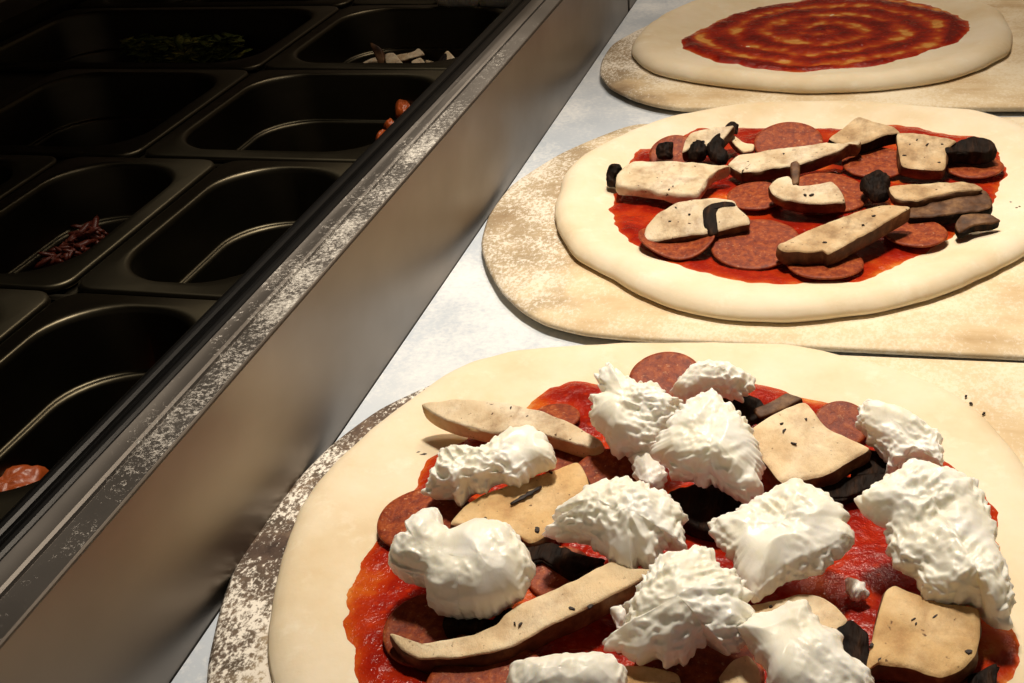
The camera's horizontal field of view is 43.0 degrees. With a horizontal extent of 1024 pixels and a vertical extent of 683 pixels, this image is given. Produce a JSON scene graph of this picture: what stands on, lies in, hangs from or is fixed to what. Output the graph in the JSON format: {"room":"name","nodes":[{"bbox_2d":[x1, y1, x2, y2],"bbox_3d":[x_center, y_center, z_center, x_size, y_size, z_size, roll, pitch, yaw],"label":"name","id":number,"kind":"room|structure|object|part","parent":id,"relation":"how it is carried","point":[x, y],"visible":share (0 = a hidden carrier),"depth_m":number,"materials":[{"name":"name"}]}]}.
{"room":"commercial kitchen","nodes":[
{"label":"commercial kitchen","id":0,"kind":"room"},
{"label":"floor","id":1,"kind":"structure","parent":0,"visible":0},
{"bbox_2d":[0,0,1023,682],"bbox_3d":[0.158,0.081,0.832,1.570,1.460,2.100,3,30,15],"label":"prep table","id":2,"kind":"object","parent":1,"relation":"on","point":[118,564],"visible":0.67,"depth_m":0.56,"materials":[{"name":"metal"}]},
{"bbox_2d":[0,289,50,344],"bbox_3d":[-0.286,0.062,0.593,0.105,0.111,0.173,3,30,15],"label":"steel pan","id":3,"kind":"object","parent":2,"relation":"in","point":[17,307],"visible":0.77,"depth_m":0.61,"materials":[{"name":"black metal"}]},
{"bbox_3d":[-0.412,-0.160,0.921,0.100,0.006,0.172,3,30,15],"label":"filler plate","id":4,"kind":"part","parent":2,"relation":"part of","materials":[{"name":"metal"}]},
{"bbox_2d":[0,155,57,200],"bbox_3d":[-0.344,-0.028,0.768,0.105,0.111,0.173,3,30,15],"label":"steel pan","id":5,"kind":"object","parent":2,"relation":"in","point":[16,171],"visible":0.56,"depth_m":0.79,"materials":[{"name":"black metal"}]},
{"bbox_2d":[0,157,215,293],"bbox_3d":[-0.241,-0.022,0.740,0.105,0.111,0.173,3,30,15],"label":"steel pan","id":6,"kind":"object","parent":2,"relation":"in","point":[126,194],"visible":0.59,"depth_m":0.76,"materials":[{"name":"black metal"}]},
{"bbox_2d":[33,215,108,268],"bbox_3d":[-0.256,-0.050,0.764,0.029,0.025,0.071,3,30,15],"label":"red shreds","id":7,"kind":"object","parent":6,"relation":"in","point":[88,234],"visible":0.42,"depth_m":0.76,"materials":[{"name":"red food"}]},
{"bbox_2d":[0,293,216,519],"bbox_3d":[-0.184,0.068,0.565,0.102,0.111,0.173,3,30,15],"label":"steel pan","id":8,"kind":"object","parent":2,"relation":"in","point":[63,370],"visible":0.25,"depth_m":0.60,"materials":[{"name":"metal"}]},
{"bbox_2d":[0,465,48,491],"bbox_3d":[-0.214,0.068,0.558,0.030,0.024,0.037,3,30,15],"label":"slice","id":9,"kind":"object","parent":8,"relation":"in","point":[17,476],"visible":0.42,"depth_m":0.56,"materials":[{"name":"red food"}]},
{"bbox_2d":[0,69,248,159],"bbox_3d":[-0.281,-0.111,0.910,0.160,0.111,0.173,3,30,15],"label":"steel pan","id":10,"kind":"object","parent":2,"relation":"in","point":[70,113],"visible":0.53,"depth_m":0.95,"materials":[{"name":"metal"}]},
{"bbox_2d":[0,6,338,72],"bbox_3d":[-0.284,-0.198,1.071,0.261,0.111,0.173,3,30,15],"label":"steel pan","id":11,"kind":"object","parent":2,"relation":"in","point":[83,38],"visible":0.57,"depth_m":1.10,"materials":[{"name":"silver metal"}]},
{"bbox_2d":[119,32,252,62],"bbox_3d":[-0.279,-0.246,1.095,0.126,0.027,0.037,3,30,15],"label":"greens","id":12,"kind":"object","parent":11,"relation":"in","point":[163,49],"visible":0.99,"depth_m":1.09,"materials":[{"name":"food"}]},
{"bbox_2d":[78,160,352,299],"bbox_3d":[-0.139,-0.016,0.712,0.102,0.111,0.173,3,30,15],"label":"steel pan","id":13,"kind":"object","parent":2,"relation":"in","point":[199,246],"visible":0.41,"depth_m":0.73,"materials":[{"name":"black metal"}]},
{"bbox_2d":[145,70,444,162],"bbox_3d":[-0.124,-0.102,0.868,0.160,0.111,0.173,3,30,15],"label":"steel pan","id":14,"kind":"object","parent":2,"relation":"in","point":[270,115],"visible":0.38,"depth_m":0.91,"materials":[{"name":"silver metal"}]},
{"bbox_2d":[375,129,384,140],"bbox_3d":[-0.086,-0.136,0.874,0.011,0.013,0.018,-4,28,2],"label":"bit","id":15,"kind":"object","parent":14,"relation":"in","point":[380,132],"visible":0.21,"depth_m":0.87,"materials":[{"name":"red food"}]},
{"bbox_2d":[384,118,393,129],"bbox_3d":[-0.082,-0.145,0.884,0.008,0.012,0.012,-20,32,-25],"label":"bit","id":16,"kind":"object","parent":14,"relation":"in","point":[389,121],"visible":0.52,"depth_m":0.88,"materials":[{"name":"red food"}]},
{"bbox_2d":[395,99,409,117],"bbox_3d":[-0.075,-0.159,0.900,0.013,0.014,0.022,-15,30,-17],"label":"bit","id":17,"kind":"object","parent":14,"relation":"in","point":[401,106],"visible":0.61,"depth_m":0.90,"materials":[{"name":"red food"}]},
{"bbox_2d":[265,4,506,69],"bbox_3d":[-0.080,-0.197,1.009,0.160,0.086,0.173,3,30,15],"label":"steel pan","id":18,"kind":"object","parent":2,"relation":"in","point":[341,42],"visible":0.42,"depth_m":1.05,"materials":[{"name":"silver metal"}]},
{"bbox_2d":[363,57,377,62],"bbox_3d":[-0.124,-0.225,1.063,0.032,0.012,0.024,-12,29,-12],"label":"mushroom slice","id":19,"kind":"object","parent":18,"relation":"in","point":[372,60],"visible":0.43,"depth_m":1.06,"materials":[{"name":"beige food"}]},
{"bbox_2d":[370,43,385,62],"bbox_3d":[-0.106,-0.230,1.051,0.010,0.022,0.025,-17,31,-21],"label":"mushroom slice","id":20,"kind":"object","parent":18,"relation":"in","point":[378,52],"visible":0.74,"depth_m":1.05,"materials":[{"name":"brown food"}]},
{"bbox_2d":[385,53,401,62],"bbox_3d":[-0.093,-0.220,1.040,0.015,0.017,0.029,-15,30,-18],"label":"mushroom slice","id":21,"kind":"object","parent":18,"relation":"in","point":[389,57],"visible":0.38,"depth_m":1.04,"materials":[{"name":"beige food"}]},
{"bbox_2d":[396,49,425,62],"bbox_3d":[-0.083,-0.230,1.055,0.025,0.013,0.012,-9,29,-7],"label":"mushroom slice","id":22,"kind":"object","parent":18,"relation":"in","point":[407,57],"visible":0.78,"depth_m":1.05,"materials":[{"name":"beige food"}]},
{"bbox_2d":[411,58,424,62],"bbox_3d":[-0.073,-0.217,1.033,0.012,0.014,0.017,-7,28,-3],"label":"mushroom slice","id":23,"kind":"object","parent":18,"relation":"in","point":[418,60],"visible":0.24,"depth_m":1.03,"materials":[{"name":"beige food"}]},
{"bbox_2d":[425,51,454,62],"bbox_3d":[-0.054,-0.217,1.024,0.026,0.018,0.023,-9,29,-7],"label":"mushroom slice","id":24,"kind":"object","parent":18,"relation":"in","point":[447,55],"visible":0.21,"depth_m":1.02,"materials":[{"name":"beige food"}]},
{"bbox_2d":[479,0,513,6],"bbox_3d":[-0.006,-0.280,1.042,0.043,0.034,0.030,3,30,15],"label":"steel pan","id":25,"kind":"object","parent":2,"relation":"in","point":[487,3],"visible":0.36,"depth_m":1.04,"materials":[{"name":"silver metal"}]},
{"bbox_2d":[207,355,1023,682],"bbox_3d":[0.357,0.099,0.398,0.955,0.010,0.352,3,30,15],"label":"peel","id":26,"kind":"object","parent":2,"relation":"on","point":[239,649],"visible":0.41,"depth_m":0.52,"materials":[{"name":"brown wood"}]},
{"bbox_2d":[268,342,1023,682],"bbox_3d":[0.053,0.071,0.483,0.286,0.009,0.305,2,29,13],"label":"pizza","id":27,"kind":"object","parent":26,"relation":"on","point":[336,592],"visible":0.27,"depth_m":0.50,"materials":[{"name":"food"}]},
{"bbox_2d":[377,488,468,546],"bbox_3d":[-0.033,0.067,0.493,0.036,0.004,0.038,3,30,15],"label":"slice","id":28,"kind":"object","parent":27,"relation":"on","point":[391,521],"visible":0.48,"depth_m":0.50,"materials":[{"name":"red food"}]},
{"bbox_2d":[383,593,469,667],"bbox_3d":[-0.027,0.097,0.438,0.033,0.005,0.034,3,30,15],"label":"slice","id":29,"kind":"object","parent":27,"relation":"on","point":[414,620],"visible":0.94,"depth_m":0.44,"materials":[{"name":"brown food"}]},
{"bbox_2d":[442,607,512,638],"bbox_3d":[-0.011,0.095,0.436,0.025,0.009,0.012,-11,29,-12],"label":"mushroom slice","id":30,"kind":"object","parent":29,"relation":"on","point":[452,627],"visible":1,"depth_m":0.43,"materials":[{"name":"black food"}]},
{"bbox_2d":[388,507,535,619],"bbox_3d":[-0.017,0.075,0.442,0.051,0.030,0.036,3,30,15],"label":"ricotta cheese dollop","id":31,"kind":"object","parent":27,"relation":"on","point":[479,568],"visible":1,"depth_m":0.43,"materials":[{"name":"white food"}]},
{"bbox_2d":[426,650,538,682],"bbox_3d":[-0.007,0.110,0.411,0.043,0.004,0.041,3,30,15],"label":"slice","id":32,"kind":"object","parent":27,"relation":"on","point":[495,673],"visible":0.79,"depth_m":0.42,"materials":[{"name":"brown food"}]},
{"bbox_2d":[421,425,556,506],"bbox_3d":[-0.010,0.048,0.497,0.053,0.025,0.026,-10,29,-9],"label":"ricotta cheese dollop","id":33,"kind":"object","parent":27,"relation":"on","point":[515,456],"visible":1,"depth_m":0.49,"materials":[{"name":"white food"}]},
{"bbox_2d":[422,399,603,457],"bbox_3d":[0.001,0.035,0.535,0.082,0.011,0.020,7,31,20],"label":"mushroom slice","id":34,"kind":"object","parent":27,"relation":"on","point":[473,419],"visible":0.91,"depth_m":0.53,"materials":[{"name":"beige food"}]},
{"bbox_2d":[390,562,648,674],"bbox_3d":[0.005,0.093,0.429,0.090,0.019,0.022,-11,29,-12],"label":"mushroom slice","id":35,"kind":"object","parent":27,"relation":"on","point":[539,621],"visible":0.97,"depth_m":0.42,"materials":[{"name":"beige food"}]},
{"bbox_2d":[450,463,590,546],"bbox_3d":[0.006,0.065,0.484,0.057,0.012,0.035,-15,30,-17],"label":"mushroom slice","id":36,"kind":"object","parent":27,"relation":"on","point":[529,508],"visible":0.7,"depth_m":0.48,"materials":[{"name":"beige food"}]},
{"bbox_2d":[530,546,586,595],"bbox_3d":[0.017,0.082,0.459,0.024,0.006,0.024,3,30,15],"label":"slice","id":37,"kind":"object","parent":27,"relation":"on","point":[545,580],"visible":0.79,"depth_m":0.46,"materials":[{"name":"red food"}]},
{"bbox_2d":[538,404,579,424],"bbox_3d":[0.019,0.032,0.551,0.020,0.002,0.020,3,30,15],"label":"slice","id":38,"kind":"object","parent":27,"relation":"on","point":[566,412],"visible":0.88,"depth_m":0.55,"materials":[{"name":"red food"}]},
{"bbox_2d":[526,542,604,581],"bbox_3d":[0.017,0.079,0.464,0.030,0.008,0.014,11,33,28],"label":"olive","id":39,"kind":"object","parent":27,"relation":"on","point":[570,565],"visible":0.87,"depth_m":0.46,"materials":[{"name":"black food"}]},
{"bbox_2d":[506,651,627,682],"bbox_3d":[0.016,0.103,0.390,0.037,0.021,0.019,-2,29,5],"label":"ricotta cheese dollop","id":40,"kind":"object","parent":27,"relation":"on","point":[593,666],"visible":1,"depth_m":0.38,"materials":[{"name":"white food"}]},
{"bbox_2d":[550,446,604,470],"bbox_3d":[0.025,0.046,0.523,0.026,0.004,0.026,3,30,15],"label":"slice","id":41,"kind":"object","parent":27,"relation":"on","point":[563,458],"visible":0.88,"depth_m":0.52,"materials":[{"name":"red food"}]},
{"bbox_2d":[578,449,636,483],"bbox_3d":[0.039,0.053,0.504,0.034,0.006,0.034,3,30,15],"label":"slice","id":42,"kind":"object","parent":27,"relation":"on","point":[603,465],"visible":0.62,"depth_m":0.51,"materials":[{"name":"red food"}]},
{"bbox_2d":[588,362,682,459],"bbox_3d":[0.048,0.027,0.508,0.038,0.031,0.035,3,30,15],"label":"ricotta cheese dollop","id":43,"kind":"object","parent":42,"relation":"on","point":[629,414],"visible":0.98,"depth_m":0.50,"materials":[{"name":"white food"}]},
{"bbox_2d":[628,451,667,489],"bbox_3d":[0.052,0.050,0.496,0.012,0.013,0.020,-18,31,-22],"label":"ricotta cheese dollop","id":44,"kind":"object","parent":42,"relation":"on","point":[646,469],"visible":0.84,"depth_m":0.49,"materials":[{"name":"white food"}]},
{"bbox_2d":[542,476,688,568],"bbox_3d":[0.039,0.061,0.450,0.048,0.028,0.032,14,34,31],"label":"ricotta cheese dollop","id":45,"kind":"object","parent":27,"relation":"on","point":[630,523],"visible":0.98,"depth_m":0.44,"materials":[{"name":"white food"}]},
{"bbox_2d":[610,605,625,628],"bbox_3d":[0.036,0.091,0.427,0.006,0.008,0.009,-12,29,-13],"label":"ricotta cheese bit","id":46,"kind":"object","parent":27,"relation":"on","point":[618,613],"visible":0.84,"depth_m":0.42,"materials":[{"name":"white food"}]},
{"bbox_2d":[629,352,695,393],"bbox_3d":[0.067,0.016,0.565,0.032,0.012,0.030,3,30,15],"label":"slice","id":47,"kind":"object","parent":27,"relation":"on","point":[663,368],"visible":0.6,"depth_m":0.57,"materials":[{"name":"red food"}]},
{"bbox_2d":[634,644,764,682],"bbox_3d":[0.058,0.105,0.408,0.041,0.006,0.043,3,30,15],"label":"slice","id":48,"kind":"object","parent":27,"relation":"on","point":[707,664],"visible":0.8,"depth_m":0.41,"materials":[{"name":"food"}]},
{"bbox_2d":[625,666,680,682],"bbox_3d":[0.043,0.109,0.403,0.021,0.008,0.016,3,30,15],"label":"mushroom slice","id":49,"kind":"object","parent":48,"relation":"on","point":[636,674],"visible":0.88,"depth_m":0.40,"materials":[{"name":"beige food"}]},
{"bbox_2d":[602,544,754,668],"bbox_3d":[0.054,0.083,0.411,0.047,0.029,0.038,3,30,15],"label":"ricotta cheese dollop","id":50,"kind":"object","parent":48,"relation":"on","point":[685,602],"visible":1,"depth_m":0.40,"materials":[{"name":"white food"}]},
{"bbox_2d":[717,656,761,682],"bbox_3d":[0.071,0.106,0.401,0.015,0.009,0.015,-21,32,-26],"label":"mushroom slice","id":51,"kind":"object","parent":48,"relation":"on","point":[744,669],"visible":1,"depth_m":0.40,"materials":[{"name":"beige food"}]},
{"bbox_2d":[669,484,741,541],"bbox_3d":[0.074,0.064,0.479,0.026,0.011,0.031,-17,31,-20],"label":"mushroom slice","id":52,"kind":"object","parent":27,"relation":"on","point":[700,504],"visible":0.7,"depth_m":0.48,"materials":[{"name":"black food"}]},
{"bbox_2d":[649,388,765,503],"bbox_3d":[0.075,0.040,0.478,0.035,0.032,0.044,-29,36,-36],"label":"ricotta cheese dollop","id":53,"kind":"object","parent":52,"relation":"on","point":[707,442],"visible":1,"depth_m":0.47,"materials":[{"name":"white food"}]},
{"bbox_2d":[669,359,755,403],"bbox_3d":[0.082,0.016,0.529,0.034,0.021,0.019,3,30,15],"label":"ricotta cheese dollop","id":54,"kind":"object","parent":27,"relation":"on","point":[731,382],"visible":0.88,"depth_m":0.52,"materials":[{"name":"white food"}]},
{"bbox_2d":[723,395,763,425],"bbox_3d":[0.095,0.027,0.534,0.012,0.010,0.021,-27,35,-34],"label":"mushroom slice","id":55,"kind":"object","parent":27,"relation":"on","point":[750,403],"visible":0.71,"depth_m":0.53,"materials":[{"name":"black food"}]},
{"bbox_2d":[754,393,802,424],"bbox_3d":[0.108,0.028,0.530,0.021,0.011,0.008,-16,30,-19],"label":"mushroom slice","id":56,"kind":"object","parent":27,"relation":"on","point":[763,412],"visible":0.73,"depth_m":0.53,"materials":[{"name":"brown food"}]},
{"bbox_2d":[707,478,854,602],"bbox_3d":[0.093,0.065,0.439,0.045,0.025,0.036,-14,30,-16],"label":"ricotta cheese dollop","id":57,"kind":"object","parent":27,"relation":"on","point":[794,530],"visible":1,"depth_m":0.43,"materials":[{"name":"white food"}]},
{"bbox_2d":[751,595,846,628],"bbox_3d":[0.090,0.091,0.425,0.038,0.009,0.018,-2,29,5],"label":"mushroom slice","id":58,"kind":"object","parent":27,"relation":"on","point":[829,615],"visible":0.33,"depth_m":0.42,"materials":[{"name":"beige food"}]},
{"bbox_2d":[737,599,873,682],"bbox_3d":[0.089,0.096,0.390,0.032,0.025,0.038,-11,29,-11],"label":"ricotta cheese dollop","id":59,"kind":"object","parent":27,"relation":"on","point":[790,642],"visible":1,"depth_m":0.38,"materials":[{"name":"white food"}]},
{"bbox_2d":[753,403,871,487],"bbox_3d":[0.111,0.042,0.498,0.038,0.019,0.038,-18,31,-22],"label":"mushroom slice","id":60,"kind":"object","parent":27,"relation":"on","point":[794,443],"visible":0.93,"depth_m":0.49,"materials":[{"name":"beige food"}]},
{"bbox_2d":[816,401,865,442],"bbox_3d":[0.133,0.033,0.525,0.022,0.011,0.020,3,30,15],"label":"slice","id":61,"kind":"object","parent":27,"relation":"on","point":[840,417],"visible":0.64,"depth_m":0.53,"materials":[{"name":"red food"}]},
{"bbox_2d":[820,473,884,504],"bbox_3d":[0.128,0.056,0.486,0.030,0.010,0.014,-8,29,-6],"label":"mushroom slice","id":62,"kind":"object","parent":27,"relation":"on","point":[844,492],"visible":0.63,"depth_m":0.48,"materials":[{"name":"black food"}]},
{"bbox_2d":[837,620,869,665],"bbox_3d":[0.109,0.098,0.413,0.012,0.011,0.021,-14,30,-15],"label":"mushroom slice","id":63,"kind":"object","parent":27,"relation":"on","point":[855,643],"visible":0.49,"depth_m":0.41,"materials":[{"name":"black food"}]},
{"bbox_2d":[845,577,869,601],"bbox_3d":[0.116,0.083,0.437,0.008,0.006,0.009,3,30,15],"label":"ricotta cheese bit","id":64,"kind":"object","parent":27,"relation":"on","point":[855,589],"visible":1,"depth_m":0.43,"materials":[{"name":"white food"}]},
{"bbox_2d":[851,450,886,476],"bbox_3d":[0.136,0.048,0.494,0.015,0.010,0.018,3,30,15],"label":"mushroom slice","id":65,"kind":"object","parent":27,"relation":"on","point":[875,464],"visible":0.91,"depth_m":0.49,"materials":[{"name":"black food"}]},
{"bbox_2d":[855,399,943,473],"bbox_3d":[0.146,0.036,0.491,0.033,0.024,0.027,3,30,15],"label":"ricotta cheese dollop","id":66,"kind":"object","parent":27,"relation":"on","point":[898,435],"visible":0.92,"depth_m":0.49,"materials":[{"name":"white food"}]},
{"bbox_2d":[867,586,981,682],"bbox_3d":[0.130,0.095,0.410,0.034,0.014,0.038,3,30,15],"label":"mushroom slice","id":67,"kind":"object","parent":27,"relation":"on","point":[915,639],"visible":1,"depth_m":0.40,"materials":[{"name":"beige food"}]},
{"bbox_2d":[854,458,1016,629],"bbox_3d":[0.143,0.066,0.427,0.040,0.034,0.065,-12,29,-12],"label":"ricotta cheese dollop","id":68,"kind":"object","parent":27,"relation":"on","point":[940,533],"visible":1,"depth_m":0.42,"materials":[{"name":"white food"}]},
{"bbox_2d":[968,664,999,682],"bbox_3d":[0.144,0.105,0.397,0.009,0.007,0.013,3,30,15],"label":"mushroom slice","id":69,"kind":"object","parent":27,"relation":"on","point":[989,674],"visible":1,"depth_m":0.40,"materials":[{"name":"black food"}]},
{"bbox_2d":[481,117,1023,360],"bbox_3d":[0.447,-0.060,0.678,0.940,0.010,0.334,3,30,15],"label":"peel","id":70,"kind":"object","parent":2,"relation":"on","point":[524,251],"visible":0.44,"depth_m":0.64,"materials":[{"name":"brown wood"}]},
{"bbox_2d":[555,101,1023,322],"bbox_3d":[0.167,-0.087,0.754,0.292,0.011,0.318,9,31,24],"label":"pizza","id":71,"kind":"object","parent":70,"relation":"on","point":[600,227],"visible":0.52,"depth_m":0.70,"materials":[{"name":"beige food"}]},
{"bbox_2d":[606,163,621,187],"bbox_3d":[0.060,-0.099,0.773,0.010,0.012,0.014,3,30,15],"label":"scrap","id":72,"kind":"object","parent":71,"relation":"on","point":[614,169],"visible":1,"depth_m":0.77,"materials":[{"name":"black food"}]},
{"bbox_2d":[649,135,692,162],"bbox_3d":[0.101,-0.117,0.807,0.030,0.014,0.027,3,30,15],"label":"slice","id":73,"kind":"object","parent":71,"relation":"on","point":[678,141],"visible":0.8,"depth_m":0.81,"materials":[{"name":"red food"}]},
{"bbox_2d":[656,141,672,159],"bbox_3d":[0.094,-0.118,0.799,0.012,0.009,0.012,3,30,15],"label":"scrap","id":74,"kind":"object","parent":73,"relation":"on","point":[664,150],"visible":1,"depth_m":0.80,"materials":[{"name":"black food"}]},
{"bbox_2d":[616,161,729,203],"bbox_3d":[0.092,-0.092,0.755,0.065,0.012,0.041,3,30,15],"label":"mushroom slice","id":75,"kind":"object","parent":71,"relation":"on","point":[673,182],"visible":0.98,"depth_m":0.75,"materials":[{"name":"beige food"}]},
{"bbox_2d":[638,228,714,259],"bbox_3d":[0.088,-0.055,0.692,0.041,0.008,0.039,3,30,15],"label":"slice","id":76,"kind":"object","parent":71,"relation":"on","point":[689,249],"visible":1,"depth_m":0.68,"materials":[{"name":"red food"}]},
{"bbox_2d":[644,198,749,247],"bbox_3d":[0.098,-0.063,0.697,0.057,0.020,0.028,-2,29,6],"label":"mushroom slice","id":77,"kind":"object","parent":76,"relation":"on","point":[691,219],"visible":1,"depth_m":0.69,"materials":[{"name":"beige food"}]},
{"bbox_2d":[687,140,706,162],"bbox_3d":[0.113,-0.116,0.792,0.013,0.012,0.022,3,30,15],"label":"scrap","id":78,"kind":"object","parent":71,"relation":"on","point":[697,152],"visible":0.99,"depth_m":0.79,"materials":[{"name":"black food"}]},
{"bbox_2d":[682,126,734,160],"bbox_3d":[0.120,-0.122,0.797,0.035,0.016,0.019,-5,28,0],"label":"mushroom slice","id":79,"kind":"object","parent":71,"relation":"on","point":[727,133],"visible":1,"depth_m":0.80,"materials":[{"name":"beige food"}]},
{"bbox_2d":[706,133,727,164],"bbox_3d":[0.124,-0.117,0.788,0.012,0.012,0.032,-3,28,3],"label":"scrap","id":80,"kind":"object","parent":71,"relation":"on","point":[716,152],"visible":0.99,"depth_m":0.78,"materials":[{"name":"black food"}]},
{"bbox_2d":[725,121,738,133],"bbox_3d":[0.136,-0.133,0.808,0.009,0.006,0.013,3,30,15],"label":"scrap","id":81,"kind":"object","parent":71,"relation":"on","point":[732,123],"visible":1,"depth_m":0.81,"materials":[{"name":"black food"}]},
{"bbox_2d":[729,136,754,154],"bbox_3d":[0.140,-0.123,0.804,0.010,0.011,0.029,-16,30,-19],"label":"mushroom slice","id":82,"kind":"object","parent":71,"relation":"on","point":[740,147],"visible":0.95,"depth_m":0.80,"materials":[{"name":"beige food"}]},
{"bbox_2d":[727,182,776,210],"bbox_3d":[0.139,-0.083,0.740,0.033,0.005,0.033,3,30,15],"label":"slice","id":83,"kind":"object","parent":71,"relation":"on","point":[754,196],"visible":0.86,"depth_m":0.74,"materials":[{"name":"red food"}]},
{"bbox_2d":[710,219,798,269],"bbox_3d":[0.128,-0.051,0.682,0.046,0.008,0.047,3,30,15],"label":"slice","id":84,"kind":"object","parent":71,"relation":"on","point":[753,249],"visible":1,"depth_m":0.68,"materials":[{"name":"red food"}]},
{"bbox_2d":[754,122,822,152],"bbox_3d":[0.172,-0.124,0.808,0.042,0.014,0.038,3,30,15],"label":"slice","id":85,"kind":"object","parent":71,"relation":"on","point":[784,134],"visible":0.73,"depth_m":0.81,"materials":[{"name":"red food"}]},
{"bbox_2d":[728,140,860,182],"bbox_3d":[0.168,-0.107,0.767,0.080,0.015,0.022,-6,28,-3],"label":"mushroom slice","id":86,"kind":"object","parent":71,"relation":"on","point":[766,165],"visible":0.97,"depth_m":0.76,"materials":[{"name":"beige food"}]},
{"bbox_2d":[768,161,845,213],"bbox_3d":[0.163,-0.082,0.715,0.029,0.019,0.043,-25,34,-32],"label":"mushroom slice","id":87,"kind":"object","parent":71,"relation":"on","point":[786,192],"visible":1,"depth_m":0.71,"materials":[{"name":"beige food"}]},
{"bbox_3d":[0.158,-0.093,0.726,0.005,0.010,0.020,0,29,10],"label":"stem","id":88,"kind":"part","parent":87,"relation":"part of","materials":[{"name":"beige food"}]},
{"bbox_2d":[787,253,863,279],"bbox_3d":[0.159,-0.040,0.659,0.038,0.003,0.040,3,30,15],"label":"slice","id":89,"kind":"object","parent":71,"relation":"on","point":[853,264],"visible":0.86,"depth_m":0.65,"materials":[{"name":"red food"}]},
{"bbox_2d":[799,173,868,211],"bbox_3d":[0.180,-0.084,0.733,0.042,0.008,0.043,3,30,15],"label":"slice","id":90,"kind":"object","parent":71,"relation":"on","point":[855,199],"visible":0.53,"depth_m":0.74,"materials":[{"name":"red food"}]},
{"bbox_2d":[776,205,910,266],"bbox_3d":[0.172,-0.054,0.666,0.078,0.015,0.025,-17,31,-20],"label":"mushroom slice","id":91,"kind":"object","parent":71,"relation":"on","point":[827,244],"visible":1,"depth_m":0.66,"materials":[{"name":"beige food"}]},
{"bbox_2d":[828,117,898,153],"bbox_3d":[0.211,-0.121,0.779,0.033,0.016,0.032,22,38,40],"label":"mushroom slice","id":92,"kind":"object","parent":71,"relation":"on","point":[872,136],"visible":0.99,"depth_m":0.78,"materials":[{"name":"beige food"}]},
{"bbox_2d":[842,147,899,177],"bbox_3d":[0.214,-0.106,0.768,0.038,0.007,0.036,3,30,15],"label":"slice","id":93,"kind":"object","parent":71,"relation":"on","point":[883,159],"visible":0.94,"depth_m":0.77,"materials":[{"name":"red food"}]},
{"bbox_2d":[859,169,890,203],"bbox_3d":[0.201,-0.086,0.720,0.017,0.013,0.027,3,30,15],"label":"scrap","id":94,"kind":"object","parent":71,"relation":"on","point":[875,185],"visible":1,"depth_m":0.71,"materials":[{"name":"black food"}]},
{"bbox_2d":[885,222,947,247],"bbox_3d":[0.212,-0.057,0.682,0.032,0.003,0.032,3,30,15],"label":"slice","id":95,"kind":"object","parent":71,"relation":"on","point":[924,234],"visible":0.91,"depth_m":0.68,"materials":[{"name":"red food"}]},
{"bbox_2d":[896,133,955,179],"bbox_3d":[0.241,-0.107,0.756,0.034,0.018,0.036,3,30,15],"label":"mushroom slice","id":96,"kind":"object","parent":71,"relation":"on","point":[918,156],"visible":1,"depth_m":0.75,"materials":[{"name":"beige food"}]},
{"bbox_2d":[888,182,982,207],"bbox_3d":[0.229,-0.080,0.702,0.048,0.008,0.019,-5,28,0],"label":"mushroom slice","id":97,"kind":"object","parent":71,"relation":"on","point":[910,195],"visible":0.98,"depth_m":0.70,"materials":[{"name":"beige food"}]},
{"bbox_2d":[908,190,992,224],"bbox_3d":[0.233,-0.071,0.697,0.048,0.012,0.021,-6,28,-3],"label":"mushroom slice","id":98,"kind":"object","parent":71,"relation":"on","point":[948,211],"visible":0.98,"depth_m":0.69,"materials":[{"name":"brown food"}]},
{"bbox_2d":[946,158,1003,178],"bbox_3d":[0.269,-0.102,0.755,0.033,0.003,0.033,3,30,15],"label":"slice","id":99,"kind":"object","parent":71,"relation":"on","point":[990,169],"visible":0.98,"depth_m":0.75,"materials":[{"name":"red food"}]},
{"bbox_2d":[945,136,996,164],"bbox_3d":[0.266,-0.111,0.756,0.030,0.012,0.021,3,30,15],"label":"mushroom slice","id":100,"kind":"object","parent":99,"relation":"on","point":[973,150],"visible":1,"depth_m":0.75,"materials":[{"name":"black food"}]},
{"bbox_2d":[954,214,999,238],"bbox_3d":[0.241,-0.061,0.681,0.024,0.008,0.013,-11,29,-11],"label":"mushroom slice","id":101,"kind":"object","parent":71,"relation":"on","point":[966,224],"visible":1,"depth_m":0.68,"materials":[{"name":"brown food"}]},
{"bbox_2d":[600,0,1023,111],"bbox_3d":[0.537,-0.224,0.964,0.935,0.010,0.340,3,30,15],"label":"peel","id":102,"kind":"object","parent":2,"relation":"on","point":[999,86],"visible":0.29,"depth_m":0.93,"materials":[{"name":"brown wood"}]},
{"bbox_2d":[631,0,1012,93],"bbox_3d":[0.248,-0.248,1.036,0.289,0.012,0.286,11,32,27],"label":"pizza","id":103,"kind":"object","parent":102,"relation":"on","point":[783,46],"visible":1,"depth_m":1.00,"materials":[{"name":"food"}]},
{"bbox_3d":[-0.034,-0.270,1.162,0.160,0.111,0.173,3,30,15],"label":"steel pan","id":104,"kind":"object","parent":2,"relation":"in","visible":0},
{"bbox_2d":[435,0,478,6],"bbox_3d":[-0.045,-0.281,1.054,0.040,0.034,0.028,3,30,15],"label":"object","id":105,"kind":"object","parent":104,"relation":"on","point":[446,3],"visible":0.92,"depth_m":1.05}
]}

